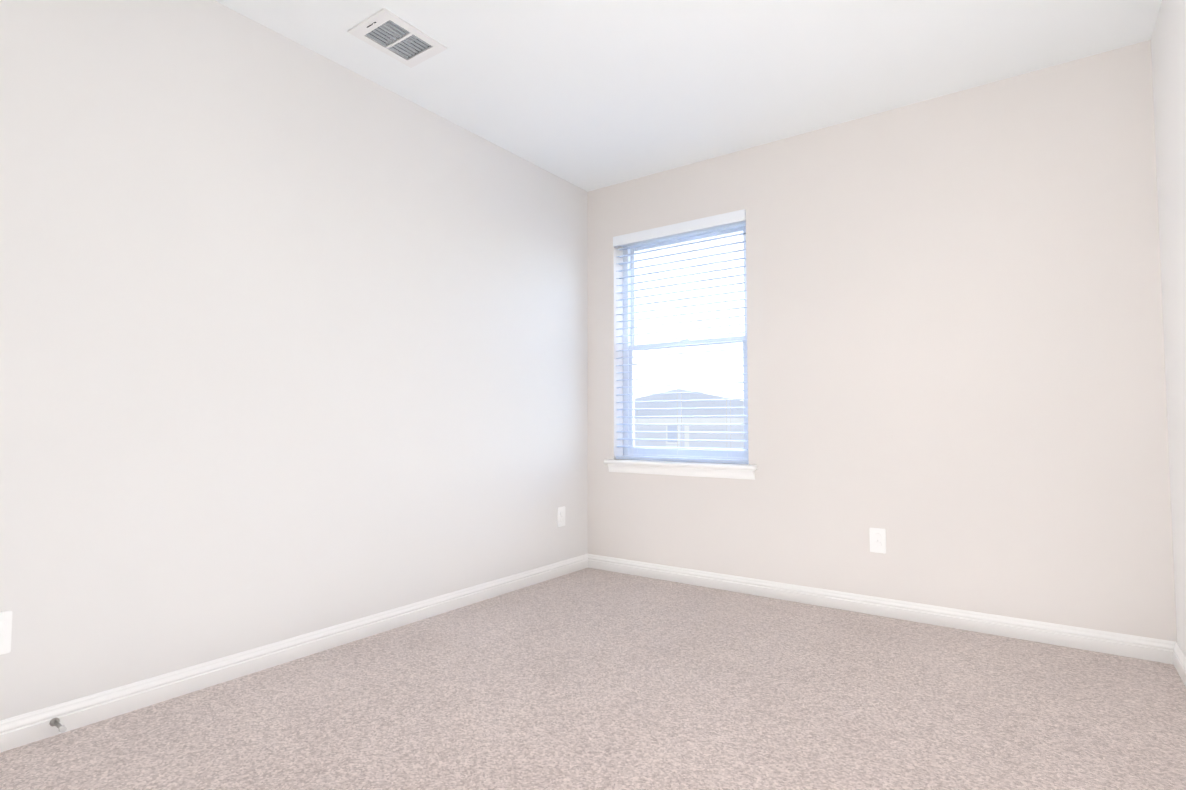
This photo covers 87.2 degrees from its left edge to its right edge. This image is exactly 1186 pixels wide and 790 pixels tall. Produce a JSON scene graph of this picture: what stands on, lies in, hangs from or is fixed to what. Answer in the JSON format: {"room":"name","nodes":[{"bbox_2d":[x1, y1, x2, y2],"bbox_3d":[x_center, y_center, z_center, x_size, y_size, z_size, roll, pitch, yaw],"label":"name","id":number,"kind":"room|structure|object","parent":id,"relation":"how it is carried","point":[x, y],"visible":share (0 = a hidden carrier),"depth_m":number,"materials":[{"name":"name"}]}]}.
{"room":"empty bedroom","nodes":[
{"label":"empty bedroom","id":0,"kind":"room"},
{"bbox_2d":[0,0,587,720],"bbox_3d":[-1.290,-0.196,2.439,0.160,2.440,4.397,-2,-3,36],"label":"wall","id":1,"kind":"structure","parent":0,"point":[292,338],"depth_m":2.31,"materials":[{"name":"paint"}]},
{"bbox_2d":[0,611,11,654],"bbox_3d":[-1.663,0.667,1.731,0.012,0.117,0.072,-2,-3,36],"label":"electrical outlet","id":2,"kind":"object","parent":1,"relation":"attached to","point":[5,629],"visible":1,"depth_m":1.75,"materials":[{"name":"white plastic"}]},
{"bbox_2d":[0,554,587,752],"bbox_3d":[-1.219,0.979,2.332,0.015,0.083,4.077,-2,-3,36],"label":"baseboard","id":3,"kind":"structure","parent":1,"relation":"attached to","point":[24,729],"depth_m":2.25,"materials":[{"name":"white paint"}]},
{"bbox_2d":[49,718,66,732],"bbox_3d":[-1.542,0.955,1.799,0.082,0.023,0.023,-2,-3,36],"label":"door stop","id":4,"kind":"object","parent":3,"relation":"attached to","point":[57,724],"visible":1,"depth_m":1.80,"materials":[{"name":"grey metal"}]},
{"bbox_2d":[557,506,564,526],"bbox_3d":[-0.189,0.738,3.780,0.012,0.117,0.072,-2,-3,36],"label":"electrical outlet","id":5,"kind":"object","parent":1,"relation":"attached to","point":[560,516],"visible":1,"depth_m":3.77,"materials":[{"name":"white plastic"}]},
{"bbox_2d":[0,568,1185,789],"bbox_3d":[-0.097,1.042,1.521,3.100,0.120,4.397,-2,-3,36],"label":"floor","id":6,"kind":"structure","parent":0,"point":[588,678],"depth_m":1.97,"materials":[{"name":"carpet"}]},
{"bbox_2d":[215,0,1161,191],"bbox_3d":[-0.097,-1.515,1.642,3.100,0.120,4.397,-2,-3,36],"label":"ceiling","id":7,"kind":"structure","parent":0,"point":[588,95],"depth_m":2.62,"materials":[{"name":"paint"}]},
{"bbox_2d":[348,8,446,67],"bbox_3d":[-0.774,-1.438,2.479,0.230,0.075,0.300,-2,-3,36],"label":"ceiling vent","id":8,"kind":"object","parent":7,"relation":"in","point":[372,28],"visible":0.96,"depth_m":2.47,"materials":[{"name":"white metal"}]},
{"bbox_2d":[588,40,1176,641],"bbox_3d":[1.140,-0.155,3.299,2.780,2.440,0.160,-2,-3,36],"label":"wall","id":9,"kind":"structure","parent":0,"point":[956,372],"depth_m":2.86,"materials":[{"name":"paint"}]},
{"bbox_2d":[604,459,756,479],"bbox_3d":[0.508,0.432,3.669,0.980,0.078,0.143,-2,-3,36],"label":"window sill","id":10,"kind":"structure","parent":9,"relation":"attached to","point":[716,470],"depth_m":3.60,"materials":[{"name":"white paint"}]},
{"bbox_2d":[623,222,748,459],"bbox_3d":[0.566,-0.307,3.785,0.880,1.413,0.055,-2,-3,36],"label":"window","id":11,"kind":"structure","parent":9,"relation":"in","point":[703,454],"depth_m":3.82,"materials":[{"name":"white"}]},
{"bbox_2d":[613,209,748,463],"bbox_3d":[0.505,-0.313,3.700,0.876,1.405,0.079,-2,-3,36],"label":"window blinds","id":12,"kind":"object","parent":11,"relation":"attached to","point":[708,223],"visible":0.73,"depth_m":3.68,"materials":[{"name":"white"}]},
{"bbox_2d":[869,527,885,553],"bbox_3d":[1.366,0.698,2.990,0.072,0.117,0.012,-2,-3,36],"label":"electrical outlet","id":13,"kind":"object","parent":9,"relation":"attached to","point":[877,540],"visible":1,"depth_m":2.99,"materials":[{"name":"white plastic"}]},
{"bbox_2d":[588,554,1175,663],"bbox_3d":[1.089,1.019,3.173,2.780,0.083,0.015,-2,-3,36],"label":"baseboard","id":14,"kind":"structure","parent":9,"relation":"attached to","point":[1140,647],"depth_m":2.87,"materials":[{"name":"white paint"}]},
{"bbox_2d":[1151,0,1185,654],"bbox_3d":[1.097,-0.277,0.724,0.160,2.440,4.397,-2,-3,36],"label":"wall","id":15,"kind":"structure","parent":0,"point":[1168,46],"depth_m":2.22,"materials":[{"name":"paint"}]},
{"bbox_2d":[1173,642,1185,686],"bbox_3d":[1.026,0.902,0.719,0.015,0.083,4.077,-2,-3,36],"label":"baseboard","id":16,"kind":"structure","parent":15,"relation":"attached to","point":[1179,659],"depth_m":2.26,"materials":[{"name":"white paint"}]},
{"label":"outside","id":17,"kind":"structure","parent":0,"visible":0},
{"bbox_3d":[17.625,5.359,28.373,80.000,0.200,59.500,-2,-3,36],"label":"ground","id":18,"kind":"structure","parent":17,"visible":0},
{"bbox_2d":[634,388,743,450],"bbox_3d":[6.220,2.177,13.416,12.900,4.740,7.320,-2,-3,36],"label":"house","id":19,"kind":"structure","parent":18,"relation":"on","point":[638,405],"depth_m":12.61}
]}

